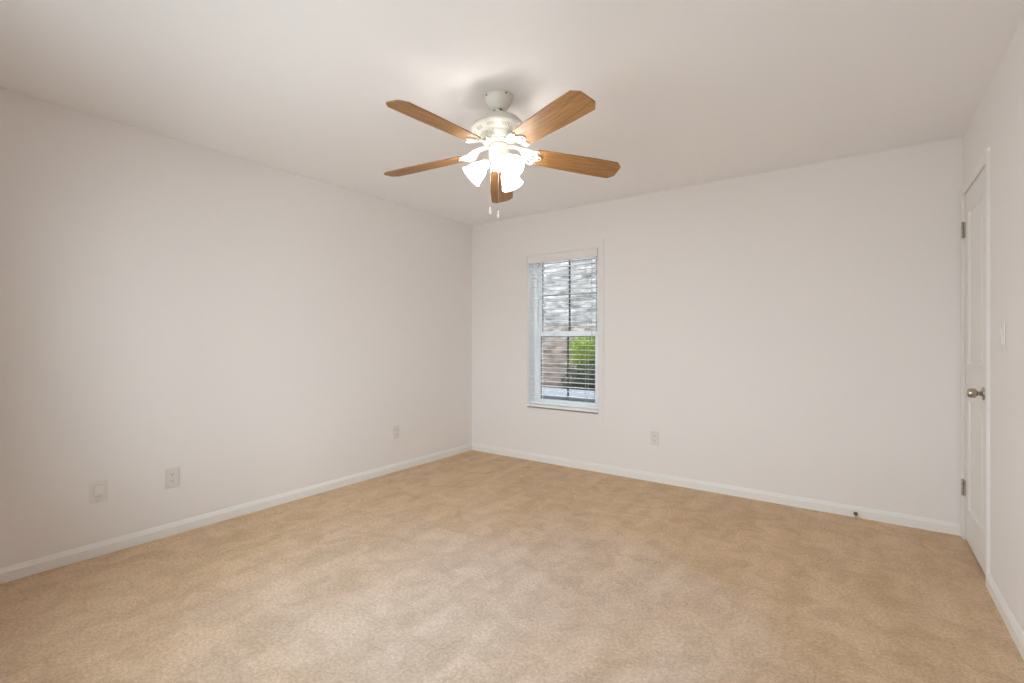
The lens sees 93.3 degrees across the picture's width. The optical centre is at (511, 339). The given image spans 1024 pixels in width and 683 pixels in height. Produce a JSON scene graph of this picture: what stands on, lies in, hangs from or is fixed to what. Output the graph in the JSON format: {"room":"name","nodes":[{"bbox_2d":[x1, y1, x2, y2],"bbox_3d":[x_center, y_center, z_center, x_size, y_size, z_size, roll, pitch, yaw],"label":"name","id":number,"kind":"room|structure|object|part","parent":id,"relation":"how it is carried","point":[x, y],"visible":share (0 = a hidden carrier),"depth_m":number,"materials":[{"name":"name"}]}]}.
{"room":"empty bedroom","nodes":[
{"label":"empty bedroom","id":0,"kind":"room"},
{"bbox_2d":[0,87,471,567],"bbox_3d":[-1.719,-0.021,3.621,0.160,2.440,4.600,0,0,36],"label":"wall","id":1,"kind":"structure","parent":0,"point":[252,330],"depth_m":3.05,"materials":[{"name":"white paint"}]},
{"bbox_2d":[90,479,106,503],"bbox_3d":[-2.290,0.844,2.679,0.017,0.119,0.075,0,0,36],"label":"wall jack","id":2,"kind":"object","parent":1,"relation":"attached to","point":[98,489],"visible":1,"depth_m":2.67,"materials":[{"name":"white plastic"}]},
{"bbox_2d":[165,467,178,488],"bbox_3d":[-2.087,0.849,2.967,0.009,0.117,0.073,0,0,36],"label":"wall outlet","id":3,"kind":"object","parent":1,"relation":"attached to","point":[172,474],"visible":1,"depth_m":2.96,"materials":[{"name":"beige plastic"}]},
{"bbox_2d":[0,443,471,583],"bbox_3d":[-1.666,1.163,3.546,0.014,0.073,4.220,0,0,36],"label":"baseboard","id":4,"kind":"structure","parent":1,"relation":"attached to","point":[35,566],"depth_m":3.05,"materials":[{"name":"white paint"}]},
{"bbox_2d":[393,425,398,438],"bbox_3d":[-1.053,0.842,4.397,0.009,0.117,0.073,0,0,36],"label":"wall outlet","id":5,"kind":"object","parent":1,"relation":"attached to","point":[395,428],"visible":1,"depth_m":4.39,"materials":[{"name":"beige plastic"}]},
{"bbox_2d":[0,450,1023,682],"bbox_3d":[0.242,1.259,2.204,5.000,0.120,4.600,0,0,36],"label":"floor","id":6,"kind":"structure","parent":0,"point":[472,566],"depth_m":2.25,"materials":[{"name":"beige carpet"}]},
{"bbox_2d":[0,0,1023,224],"bbox_3d":[0.242,-1.301,2.204,5.000,0.120,4.600,0,0,36],"label":"ceiling","id":7,"kind":"structure","parent":0,"point":[685,93],"depth_m":2.29,"materials":[{"name":"white paint"}]},
{"bbox_2d":[384,89,620,218],"bbox_3d":[-0.104,-0.917,2.405,1.284,0.647,1.217,0,0,37],"label":"ceiling fan","id":8,"kind":"object","parent":7,"relation":"hanging from","point":[498,130],"visible":1,"depth_m":2.38,"materials":[{"name":"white wood"}]},
{"bbox_3d":[-0.465,-0.927,2.597,0.479,0.056,0.136,-1,-3,20],"label":"blade","id":9,"kind":"part","parent":8,"relation":"part of","materials":[{"name":"brown wood"}]},
{"bbox_3d":[-0.332,-0.952,2.117,0.137,0.034,0.480,0,0,38],"label":"blade","id":10,"kind":"part","parent":8,"relation":"part of","materials":[{"name":"brown wood"}]},
{"bbox_3d":[-0.197,-0.954,2.499,0.176,0.063,0.115,-1,-3,20],"label":"blade arm","id":11,"kind":"part","parent":8,"relation":"part of","materials":[{"name":"white metal"}]},
{"bbox_3d":[-0.185,-0.841,2.443,0.126,0.126,0.118,0,-3,0],"label":"lamp shade","id":12,"kind":"part","parent":8,"relation":"part of","materials":[{"name":"white glass"}]},
{"bbox_3d":[-0.168,-0.963,2.348,0.114,0.057,0.174,0,0,19],"label":"blade arm","id":13,"kind":"part","parent":8,"relation":"part of","materials":[{"name":"white metal"}]},
{"bbox_3d":[-0.126,-0.890,2.446,0.066,0.052,0.054,0,-3,0],"label":"light arm","id":14,"kind":"part","parent":8,"relation":"part of","materials":[{"name":"white metal"}]},
{"bbox_3d":[-0.065,-0.949,2.588,0.115,0.063,0.176,0,-3,0],"label":"blade arm","id":15,"kind":"part","parent":8,"relation":"part of","materials":[{"name":"white metal"}]},
{"bbox_3d":[-0.064,-0.912,2.872,0.136,0.056,0.479,0,-3,0],"label":"blade","id":16,"kind":"part","parent":8,"relation":"part of","materials":[{"name":"brown wood"}]},
{"bbox_3d":[-0.016,-0.861,2.356,0.054,0.069,0.071,2,-3,-30],"label":"bulb","id":17,"kind":"part","parent":8,"relation":"part of","materials":[{"name":"white glass"}]},
{"bbox_3d":[-0.009,-0.847,2.342,0.118,0.126,0.126,2,-3,-30],"label":"lamp shade","id":18,"kind":"part","parent":8,"relation":"part of","materials":[{"name":"white glass"}]},
{"bbox_3d":[-0.009,-0.836,2.545,0.118,0.126,0.126,-2,-3,30],"label":"lamp shade","id":19,"kind":"part","parent":8,"relation":"part of","materials":[{"name":"white glass"}]},
{"bbox_3d":[0.008,-0.963,2.333,0.115,0.063,0.176,2,-4,-33],"label":"blade arm","id":20,"kind":"part","parent":8,"relation":"part of","materials":[{"name":"white metal"}]},
{"bbox_3d":[0.067,-0.955,2.485,0.176,0.063,0.115,1,-3,-15],"label":"blade arm","id":21,"kind":"part","parent":8,"relation":"part of","materials":[{"name":"white metal"}]},
{"bbox_3d":[0.167,-0.953,2.095,0.135,0.042,0.481,0,0,-33],"label":"blade","id":22,"kind":"part","parent":8,"relation":"part of","materials":[{"name":"brown wood"}]},
{"bbox_3d":[0.342,-0.929,2.562,0.479,0.056,0.136,1,-3,-15],"label":"blade","id":23,"kind":"part","parent":8,"relation":"part of","materials":[{"name":"brown wood"}]},
{"bbox_2d":[472,137,962,522],"bbox_3d":[1.590,-0.021,3.932,4.840,2.440,0.220,0,0,36],"label":"wall","id":24,"kind":"structure","parent":0,"point":[794,331],"depth_m":3.56,"materials":[{"name":"white paint"}]},
{"bbox_2d":[521,239,603,421],"bbox_3d":[0.513,-0.084,4.679,0.900,1.645,0.230,0,0,36],"label":"window","id":25,"kind":"structure","parent":24,"relation":"in","point":[528,324],"depth_m":4.76,"materials":[{"name":"white plastic"}]},
{"bbox_3d":[0.497,0.650,4.638,0.769,0.018,0.145,0,0,36],"label":"sill","id":26,"kind":"part","parent":25,"relation":"part of","materials":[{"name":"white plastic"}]},
{"bbox_2d":[528,248,597,408],"bbox_3d":[0.490,-0.098,4.629,0.758,1.462,0.084,0,0,36],"label":"window blind","id":27,"kind":"object","parent":25,"relation":"attached to","point":[586,253],"visible":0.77,"depth_m":4.62,"materials":[{"name":"white paint"}]},
{"bbox_3d":[0.299,-0.083,4.785,0.002,1.396,0.054,0,0,36],"label":"ladder cord","id":28,"kind":"part","parent":27,"relation":"part of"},
{"bbox_3d":[0.498,0.624,4.640,0.752,0.018,0.049,0,0,36],"label":"rail","id":29,"kind":"part","parent":27,"relation":"part of","materials":[{"name":"white plastic"}]},
{"bbox_3d":[0.731,-0.381,4.429,0.010,0.820,0.005,0,0,36],"label":"lift cord","id":30,"kind":"part","parent":27,"relation":"part of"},
{"bbox_2d":[549,337,583,400],"bbox_3d":[0.549,0.285,4.727,0.601,0.632,0.007,0,0,36],"label":"grille","id":31,"kind":"object","parent":25,"relation":"attached to","point":[567,337],"depth_m":4.73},
{"bbox_3d":[0.544,0.274,4.721,0.677,0.710,0.028,0,0,36],"label":"sash","id":32,"kind":"part","parent":25,"relation":"part of","materials":[{"name":"white plastic"}]},
{"bbox_3d":[0.563,-0.428,4.747,0.677,0.781,0.028,0,0,36],"label":"sash","id":33,"kind":"part","parent":25,"relation":"part of","materials":[{"name":"white plastic"}]},
{"bbox_2d":[550,259,590,330],"bbox_3d":[0.568,-0.444,4.753,0.605,0.722,0.007,0,0,36],"label":"grille","id":34,"kind":"object","parent":25,"relation":"attached to","point":[569,294],"depth_m":4.75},
{"bbox_2d":[650,431,658,445],"bbox_3d":[1.202,0.832,4.070,0.073,0.117,0.009,0,0,36],"label":"wall outlet","id":35,"kind":"object","parent":24,"relation":"attached to","point":[654,435],"visible":1,"depth_m":4.07,"materials":[{"name":"beige plastic"}]},
{"bbox_2d":[472,443,959,535],"bbox_3d":[1.162,1.163,4.097,3.926,0.073,0.014,0,0,36],"label":"baseboard","id":36,"kind":"structure","parent":24,"relation":"attached to","point":[942,526],"depth_m":3.64,"materials":[{"name":"white paint"}]},
{"bbox_2d":[963,16,1023,632],"bbox_3d":[1.887,-0.021,0.979,0.900,2.440,4.220,0,0,36],"label":"wall","id":37,"kind":"structure","parent":0,"point":[997,123],"depth_m":2.06,"materials":[{"name":"white paint"}]},
{"bbox_2d":[961,167,985,574],"bbox_3d":[2.521,0.159,2.650,0.100,2.048,0.632,0,0,36],"label":"door","id":38,"kind":"structure","parent":37,"relation":"in","point":[973,229],"depth_m":2.63,"materials":[{"name":"white paint"}]},
{"bbox_3d":[2.368,0.275,2.473,0.058,0.050,0.050,0,0,36],"label":"knob","id":39,"kind":"part","parent":38,"relation":"part of","materials":[{"name":"silver metal"}]},
{"bbox_2d":[960,147,989,575],"bbox_3d":[2.573,0.135,2.606,0.134,2.128,0.748,0,0,36],"label":"trim","id":40,"kind":"structure","parent":37,"relation":"attached to","point":[984,161],"depth_m":2.54,"materials":[{"name":"white paint"}]},
{"bbox_2d":[999,322,1005,351],"bbox_3d":[2.146,-0.011,2.117,0.012,0.130,0.080,0,0,36],"label":"light switch","id":41,"kind":"object","parent":37,"relation":"attached to","point":[1002,332],"visible":1,"depth_m":2.10,"materials":[{"name":"white plastic"}]},
{"bbox_2d":[986,572,1023,660],"bbox_3d":[1.293,1.163,0.938,0.014,0.073,3.460,0,0,36],"label":"baseboard","id":42,"kind":"structure","parent":37,"relation":"attached to","point":[1009,619],"depth_m":2.02,"materials":[{"name":"white paint"}]},
{"label":"outside","id":43,"kind":"structure","parent":0,"visible":0},
{"bbox_3d":[3.142,1.574,10.212,18.000,0.150,11.780,0,0,36],"label":"ground","id":44,"kind":"structure","parent":43,"visible":0},
{"bbox_2d":[542,387,594,402],"bbox_3d":[-0.198,1.062,6.272,6.500,0.875,0.780,0,0,36],"label":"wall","id":45,"kind":"structure","parent":44,"relation":"on","point":[555,392],"depth_m":5.44,"materials":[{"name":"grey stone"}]},
{"bbox_2d":[542,257,595,390],"bbox_3d":[1.787,-0.151,7.910,14.500,3.300,0.300,0,0,36],"label":"neighbor house","id":46,"kind":"structure","parent":44,"relation":"on","point":[560,347],"depth_m":8.38,"materials":[{"name":"brick"}]},
{"bbox_2d":[557,359,594,390],"bbox_3d":[1.107,0.880,6.352,1.064,1.245,0.746,0,0,36],"label":"shrub","id":47,"kind":"object","parent":44,"relation":"on","point":[585,374],"visible":0.15,"depth_m":6.37,"materials":[{"name":"green plant"}]},
{"bbox_2d":[569,330,594,373],"bbox_3d":[1.379,0.668,7.388,1.156,1.668,0.830,0,0,36],"label":"shrub","id":48,"kind":"object","parent":44,"relation":"on","point":[588,349],"visible":0.25,"depth_m":7.41,"materials":[{"name":"green plant"}]}
]}

